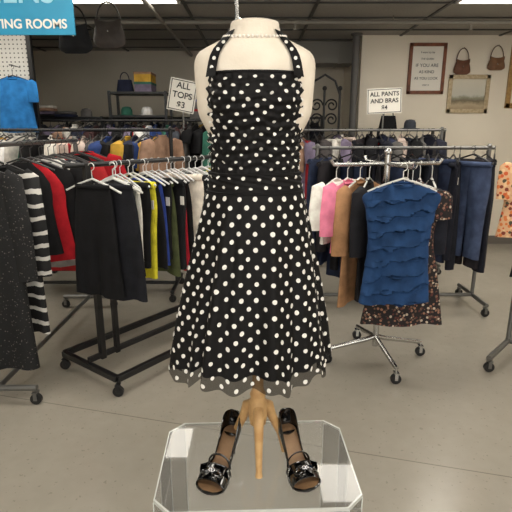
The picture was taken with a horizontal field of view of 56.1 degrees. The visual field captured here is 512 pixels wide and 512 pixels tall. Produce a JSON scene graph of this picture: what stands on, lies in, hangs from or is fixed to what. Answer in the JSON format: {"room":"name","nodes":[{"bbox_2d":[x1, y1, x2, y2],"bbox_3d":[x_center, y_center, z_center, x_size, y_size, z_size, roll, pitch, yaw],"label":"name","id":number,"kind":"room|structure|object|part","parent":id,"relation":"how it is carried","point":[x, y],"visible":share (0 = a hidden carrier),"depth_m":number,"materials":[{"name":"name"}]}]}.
{"room":"second-hand shop","nodes":[
{"label":"second-hand shop","id":0,"kind":"room"},
{"bbox_2d":[33,51,343,138],"bbox_3d":[-0.995,-1.762,7.447,4.610,2.630,0.100,0,15,0],"label":"wall","id":1,"kind":"structure","parent":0,"point":[68,82],"depth_m":7.17,"materials":[{"name":"paint"}]},
{"bbox_2d":[0,244,511,511],"bbox_3d":[0.150,0.865,2.812,7.300,0.100,10.600,0,15,0],"label":"floor","id":2,"kind":"structure","parent":0,"point":[438,439],"depth_m":2.62,"materials":[{"name":"concrete"}]},
{"bbox_2d":[25,35,56,272],"bbox_3d":[-2.730,-1.075,4.887,1.120,2.600,0.050,0,15,0],"label":"posts","id":3,"kind":"object","parent":2,"relation":"on","point":[28,38],"visible":0.29,"depth_m":4.68,"materials":[{"name":"black metal"}]},
{"bbox_2d":[0,35,35,137],"bbox_3d":[-2.740,-1.056,4.892,1.080,2.560,0.020,0,15,0],"label":"panel","id":4,"kind":"object","parent":3,"relation":"attached to","point":[13,51],"visible":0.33,"depth_m":4.66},
{"bbox_2d":[0,64,38,132],"bbox_3d":[-2.311,-1.514,4.644,0.439,0.624,0.222,-3,15,-10],"label":"shirt","id":5,"kind":"object","parent":4,"relation":"attached to","point":[18,95],"visible":0.92,"depth_m":4.56,"materials":[{"name":"fabric"}]},
{"bbox_2d":[0,136,127,404],"bbox_3d":[-1.359,-0.061,3.277,0.725,1.454,1.613,0,15,0],"label":"clothing rack","id":6,"kind":"object","parent":2,"relation":"on","point":[59,203],"visible":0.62,"depth_m":3.01,"materials":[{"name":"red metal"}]},
{"bbox_2d":[0,169,39,370],"bbox_3d":[-1.450,0.032,2.575,0.543,1.244,0.124,0,15,0],"label":"coat","id":7,"kind":"object","parent":6,"relation":"hanging from","point":[18,266],"visible":1,"depth_m":2.56,"materials":[{"name":"black fabric"}]},
{"bbox_2d":[0,161,51,333],"bbox_3d":[-1.380,-0.081,2.667,0.489,1.074,0.088,1,15,6],"label":"cardigan","id":8,"kind":"object","parent":6,"relation":"hanging from","point":[36,292],"visible":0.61,"depth_m":2.62,"materials":[{"name":"black fabric"}]},
{"bbox_2d":[39,105,109,127],"bbox_3d":[-2.305,-0.989,6.150,0.920,1.792,0.400,0,15,0],"label":"display shelf","id":9,"kind":"object","parent":2,"relation":"on","point":[46,111],"visible":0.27,"depth_m":5.84,"materials":[{"name":"black"}]},
{"bbox_3d":[-2.305,-0.925,6.167,0.920,1.660,0.400,0,15,0],"label":"frame","id":10,"kind":"part","parent":9,"relation":"part of","materials":[{"name":"black metal"}]},
{"bbox_2d":[0,126,184,301],"bbox_3d":[-1.755,-0.394,4.391,2.173,1.534,0.626,0,15,0],"label":"clothing rack","id":11,"kind":"object","parent":2,"relation":"on","point":[128,147],"visible":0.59,"depth_m":4.17,"materials":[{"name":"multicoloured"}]},
{"bbox_2d":[166,77,195,127],"bbox_3d":[-0.620,-1.295,4.060,0.277,0.415,0.025,0,15,0],"label":"sale sign","id":12,"kind":"object","parent":11,"relation":"attached to","point":[182,93],"visible":1,"depth_m":4.04,"materials":[{"name":"white paper"}]},
{"bbox_2d":[41,119,210,172],"bbox_3d":[-1.607,-0.710,5.398,2.768,1.634,0.640,0,15,0],"label":"clothing rack","id":13,"kind":"object","parent":2,"relation":"on","point":[193,138],"visible":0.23,"depth_m":5.12,"materials":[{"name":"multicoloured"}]},
{"bbox_3d":[-1.600,-0.710,5.397,2.680,1.634,0.574,0,15,0],"label":"frame","id":14,"kind":"part","parent":13,"relation":"part of","materials":[{"name":"black metal"}]},
{"bbox_2d":[60,155,211,396],"bbox_3d":[-0.631,0.002,3.288,0.609,1.328,1.369,11,18,35],"label":"clothing rack","id":15,"kind":"object","parent":2,"relation":"on","point":[169,207],"visible":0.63,"depth_m":3.06,"materials":[{"name":"black"}]},
{"bbox_2d":[66,163,125,298],"bbox_3d":[-0.902,-0.142,2.723,0.384,0.764,0.097,6,16,23],"label":"skirt","id":16,"kind":"object","parent":15,"relation":"hanging from","point":[97,260],"visible":1,"depth_m":2.70,"materials":[{"name":"fabric"}]},
{"bbox_2d":[94,161,141,190],"bbox_3d":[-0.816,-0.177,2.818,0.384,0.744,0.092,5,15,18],"label":"clothes hanger","id":17,"kind":"object","parent":15,"relation":"hanging from","point":[111,161],"visible":0.06,"depth_m":2.73,"materials":[{"name":"plastic"}]},
{"bbox_2d":[95,162,147,301],"bbox_3d":[-0.791,-0.131,2.740,0.383,0.794,0.091,4,15,17],"label":"skirt","id":18,"kind":"object","parent":15,"relation":"hanging from","point":[129,239],"visible":0.61,"depth_m":2.70,"materials":[{"name":"fabric"}]},
{"bbox_2d":[107,72,172,127],"bbox_3d":[-1.415,-1.178,6.101,0.700,2.183,0.400,0,15,0],"label":"display shelf","id":19,"kind":"object","parent":2,"relation":"on","point":[144,82],"visible":0.35,"depth_m":5.77,"materials":[{"name":"black metal"}]},
{"bbox_3d":[-1.415,-1.065,6.130,0.700,1.950,0.400,0,15,0],"label":"frame","id":20,"kind":"part","parent":19,"relation":"part of","materials":[{"name":"black metal"}]},
{"bbox_2d":[184,99,199,125],"bbox_3d":[-0.200,-1.021,6.142,1.330,1.858,0.400,0,15,0],"label":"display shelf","id":21,"kind":"object","parent":2,"relation":"on","point":[195,115],"visible":0.02,"depth_m":5.80,"materials":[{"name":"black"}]},
{"bbox_2d":[65,116,322,139],"bbox_3d":[-0.863,-1.107,6.791,3.651,1.694,0.574,0,15,0],"label":"clothing rack","id":22,"kind":"object","parent":2,"relation":"on","point":[311,125],"visible":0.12,"depth_m":6.54,"materials":[{"name":"black"}]},
{"bbox_2d":[153,420,362,511],"bbox_3d":[0.002,0.893,1.676,0.652,0.418,0.467,0,15,0],"label":"pedestal","id":23,"kind":"object","parent":2,"relation":"on","point":[340,491],"visible":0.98,"depth_m":1.82,"materials":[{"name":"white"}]},
{"bbox_2d":[196,409,241,494],"bbox_3d":[-0.120,0.625,1.545,0.102,0.164,0.234,4,15,14],"label":"shoe","id":24,"kind":"object","parent":23,"relation":"on","point":[214,476],"visible":1,"depth_m":1.54,"materials":[{"name":"leather"}]},
{"bbox_2d":[194,0,314,478],"bbox_3d":[-0.003,-0.045,1.415,0.332,1.531,0.196,0,15,0],"label":"mannequin","id":25,"kind":"object","parent":23,"relation":"on","point":[237,53],"visible":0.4,"depth_m":1.25,"materials":[{"name":"beige fabric"}]},
{"bbox_2d":[168,28,331,397],"bbox_3d":[-0.019,-0.118,1.392,0.515,1.005,0.376,0,15,0],"label":"dress","id":26,"kind":"object","parent":25,"relation":"hanging from","point":[252,313],"visible":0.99,"depth_m":1.31,"materials":[{"name":"black fabric"}]},
{"bbox_2d":[222,34,286,37],"bbox_3d":[-0.003,-0.580,1.273,0.172,0.023,0.131,0,15,0],"label":"pearl necklace","id":27,"kind":"object","parent":25,"relation":"on","point":[232,35],"visible":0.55,"depth_m":1.22,"materials":[{"name":"white"}]},
{"bbox_2d":[278,408,320,491],"bbox_3d":[0.140,0.622,1.554,0.101,0.164,0.229,-3,15,-13],"label":"shoe","id":28,"kind":"object","parent":23,"relation":"on","point":[302,473],"visible":1,"depth_m":1.56,"materials":[{"name":"leather"}]},
{"bbox_2d":[307,74,341,136],"bbox_3d":[0.800,-1.078,5.817,0.413,2.133,0.360,0,15,0],"label":"iron stand","id":29,"kind":"object","parent":2,"relation":"on","point":[324,88],"visible":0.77,"depth_m":5.63,"materials":[{"name":"black metal"}]},
{"bbox_2d":[299,127,446,274],"bbox_3d":[1.120,-0.611,5.219,1.754,1.534,0.613,0,15,0],"label":"clothing rack","id":30,"kind":"object","parent":2,"relation":"on","point":[306,153],"visible":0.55,"depth_m":4.91,"materials":[{"name":"grey metal"}]},
{"bbox_2d":[367,87,401,128],"bbox_3d":[1.320,-1.528,4.960,0.372,0.409,0.025,0,15,0],"label":"sign","id":31,"kind":"object","parent":30,"relation":"on","point":[382,101],"visible":1,"depth_m":4.93,"materials":[{"name":"white paper"}]},
{"bbox_2d":[329,148,447,383],"bbox_3d":[0.900,0.011,3.118,0.644,1.396,0.716,10,18,34],"label":"clothing rack","id":32,"kind":"object","parent":2,"relation":"on","point":[440,232],"visible":0.37,"depth_m":2.94,"materials":[{"name":"silver metal"}]},
{"bbox_2d":[309,162,355,244],"bbox_3d":[0.486,-0.330,2.929,0.082,0.484,0.541,12,19,38],"label":"blouse","id":33,"kind":"object","parent":32,"relation":"hanging from","point":[317,190],"visible":0.35,"depth_m":2.75,"materials":[{"name":"fabric"}]},
{"bbox_2d":[319,161,353,252],"bbox_3d":[0.556,-0.304,2.947,0.083,0.544,0.563,12,19,39],"label":"blouse","id":34,"kind":"object","parent":32,"relation":"hanging from","point":[327,212],"visible":0.31,"depth_m":2.76,"materials":[{"name":"fabric"}]},
{"bbox_2d":[331,161,379,307],"bbox_3d":[0.635,-0.143,3.002,0.085,0.884,0.555,12,19,38],"label":"cardigan","id":35,"kind":"object","parent":32,"relation":"hanging from","point":[340,239],"visible":0.51,"depth_m":2.82,"materials":[{"name":"fabric"}]},
{"bbox_2d":[349,161,381,301],"bbox_3d":[0.695,-0.165,3.007,0.102,0.844,0.569,7,16,24],"label":"jacket","id":36,"kind":"object","parent":32,"relation":"hanging from","point":[358,233],"visible":0.56,"depth_m":2.78,"materials":[{"name":"fabric"}]},
{"bbox_2d":[359,163,440,306],"bbox_3d":[0.800,-0.114,2.686,0.435,0.799,0.167,0,15,0],"label":"blue top","id":37,"kind":"object","parent":32,"relation":"hanging from","point":[400,215],"visible":1,"depth_m":2.64,"materials":[{"name":"fabric"}]},
{"bbox_2d":[360,162,452,326],"bbox_3d":[0.890,-0.056,2.828,0.498,0.984,0.102,-1,15,-3],"label":"dress","id":38,"kind":"object","parent":32,"relation":"hanging from","point":[389,315],"visible":0.28,"depth_m":2.89,"materials":[{"name":"brown fabric"}]},
{"bbox_2d":[307,144,496,316],"bbox_3d":[1.229,-0.238,4.073,1.650,1.394,0.574,0,15,0],"label":"clothing rack","id":39,"kind":"object","parent":2,"relation":"on","point":[470,182],"visible":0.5,"depth_m":3.90,"materials":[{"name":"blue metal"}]},
{"bbox_2d":[369,113,445,140],"bbox_3d":[1.775,-0.881,5.817,0.780,1.753,0.400,0,15,0],"label":"display shelf","id":40,"kind":"object","parent":2,"relation":"on","point":[389,122],"visible":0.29,"depth_m":5.60,"materials":[{"name":"black"}]},
{"bbox_3d":[1.775,-0.769,5.846,0.780,1.520,0.400,0,15,0],"label":"frame","id":41,"kind":"part","parent":40,"relation":"part of","materials":[{"name":"black"}]},
{"bbox_2d":[483,298,511,371],"bbox_3d":[2.100,0.029,2.778,1.112,1.534,0.746,14,20,42],"label":"clothing rack","id":42,"kind":"object","parent":2,"relation":"on","point":[488,366],"visible":1,"depth_m":3.17,"materials":[{"name":"grey metal"}]},
{"bbox_2d":[495,162,511,237],"bbox_3d":[1.679,-0.448,2.964,0.437,0.674,0.101,-4,15,-16],"label":"floral blouse","id":43,"kind":"object","parent":42,"relation":"hanging from","point":[504,183],"visible":1,"depth_m":2.92,"materials":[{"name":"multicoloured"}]},
{"bbox_2d":[31,0,511,50],"bbox_3d":[0.150,-1.776,2.119,7.300,0.100,10.600,0,15,0],"label":"ceiling","id":44,"kind":"structure","parent":0,"point":[89,10],"depth_m":4.94,"materials":[{"name":"tile"}]},
{"bbox_2d":[0,0,75,34],"bbox_3d":[-1.600,-1.564,2.690,1.120,0.600,0.018,0,15,0],"label":"sign","id":45,"kind":"object","parent":44,"relation":"hanging from","point":[17,17],"visible":1,"depth_m":2.74,"materials":[{"name":"blue paper"}]},
{"bbox_2d":[59,5,92,53],"bbox_3d":[-1.380,-1.827,3.615,0.260,0.560,0.079,0,15,0],"label":"handbag","id":46,"kind":"object","parent":44,"relation":"hanging from","point":[80,43],"visible":0.66,"depth_m":3.64,"materials":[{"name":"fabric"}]},
{"bbox_2d":[93,0,125,47],"bbox_3d":[-1.160,-1.894,3.752,0.260,0.500,0.079,0,15,0],"label":"handbag","id":47,"kind":"object","parent":44,"relation":"hanging from","point":[107,34],"visible":1,"depth_m":3.77,"materials":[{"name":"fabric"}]},
{"bbox_2d":[73,0,180,3],"bbox_3d":[-1.270,-2.225,4.084,1.180,0.020,0.570,0,15,0],"label":"ceiling light","id":48,"kind":"object","parent":44,"relation":"attached to","point":[74,1],"depth_m":4.29,"materials":[{"name":"white plastic"}]},
{"bbox_2d":[32,0,511,51],"bbox_3d":[0.150,-1.721,2.133,6.900,0.013,10.200,0,15,0],"label":"grid","id":49,"kind":"object","parent":44,"relation":"attached to","point":[183,2],"depth_m":4.97,"materials":[{"name":"grey metal"}]},
{"bbox_2d":[75,0,511,56],"bbox_3d":[0.010,-2.383,4.906,4.868,0.140,4.492,13,20,41],"label":"pipe","id":50,"kind":"object","parent":44,"relation":"attached to","point":[160,21],"visible":0.77,"depth_m":4.89,"materials":[{"name":"grey metal"}]},
{"bbox_2d":[292,40,352,67],"bbox_3d":[0.550,-2.734,6.520,1.500,0.290,0.470,0,15,0],"label":"air duct","id":51,"kind":"object","parent":44,"relation":"attached to","point":[334,54],"visible":0.38,"depth_m":6.30,"materials":[{"name":"grey metal"}]},
{"bbox_2d":[454,0,511,3],"bbox_3d":[2.390,-2.225,4.084,1.180,0.020,0.570,0,15,0],"label":"ceiling light","id":52,"kind":"object","parent":44,"relation":"attached to","point":[458,1],"depth_m":4.31,"materials":[{"name":"white plastic"}]},
{"bbox_2d":[348,32,362,136],"bbox_3d":[1.220,-1.420,6.141,0.140,2.630,0.140,0,15,0],"label":"support column","id":53,"kind":"structure","parent":0,"point":[356,36],"depth_m":5.91,"materials":[{"name":"grey metal"}]},
{"bbox_2d":[341,35,511,234],"bbox_3d":[2.455,-1.610,6.866,2.290,2.630,1.300,0,15,0],"label":"wall","id":54,"kind":"structure","parent":0,"point":[383,59],"depth_m":6.10,"materials":[{"name":"beige paint"}]},
{"bbox_2d":[406,43,447,93],"bbox_3d":[2.130,-2.336,5.988,0.460,0.600,0.030,0,15,0],"label":"framed poster","id":55,"kind":"object","parent":54,"relation":"attached to","point":[427,61],"visible":1,"depth_m":5.99,"materials":[{"name":"brown wood"}]},
{"bbox_2d":[453,47,469,74],"bbox_3d":[2.560,-2.415,5.942,0.210,0.316,0.079,0,15,0],"label":"purse","id":56,"kind":"object","parent":54,"relation":"hanging from","point":[462,67],"visible":1,"depth_m":5.94,"materials":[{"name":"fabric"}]},
{"bbox_2d":[445,75,490,112],"bbox_3d":[2.680,-2.046,6.064,0.520,0.460,0.030,0,15,0],"label":"framed landscape painting","id":57,"kind":"object","parent":54,"relation":"attached to","point":[465,93],"visible":1,"depth_m":6.06},
{"bbox_2d":[450,79,485,108],"bbox_3d":[2.680,-2.048,6.071,0.470,0.410,0.012,0,15,0],"label":"picture","id":58,"kind":"object","parent":57,"relation":"attached to","point":[464,93],"depth_m":6.06},
{"bbox_2d":[487,44,504,69],"bbox_3d":[2.980,-2.454,5.932,0.220,0.296,0.079,0,15,0],"label":"purse","id":59,"kind":"object","parent":54,"relation":"hanging from","point":[494,63],"visible":1,"depth_m":5.93,"materials":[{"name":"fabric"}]},
{"bbox_2d":[488,235,511,243],"bbox_3d":[2.455,-0.224,6.548,2.290,0.110,0.020,0,15,0],"label":"baseboard","id":60,"kind":"structure","parent":54,"relation":"attached to","point":[492,239],"depth_m":6.54,"materials":[{"name":"grey plastic"}]},
{"bbox_2d":[504,48,511,107],"bbox_3d":[3.340,-2.259,6.008,0.360,0.780,0.030,0,15,0],"label":"framed picture","id":61,"kind":"object","parent":54,"relation":"attached to","point":[508,97],"visible":1,"depth_m":6.04,"materials":[{"name":"gold metal"}]}
]}

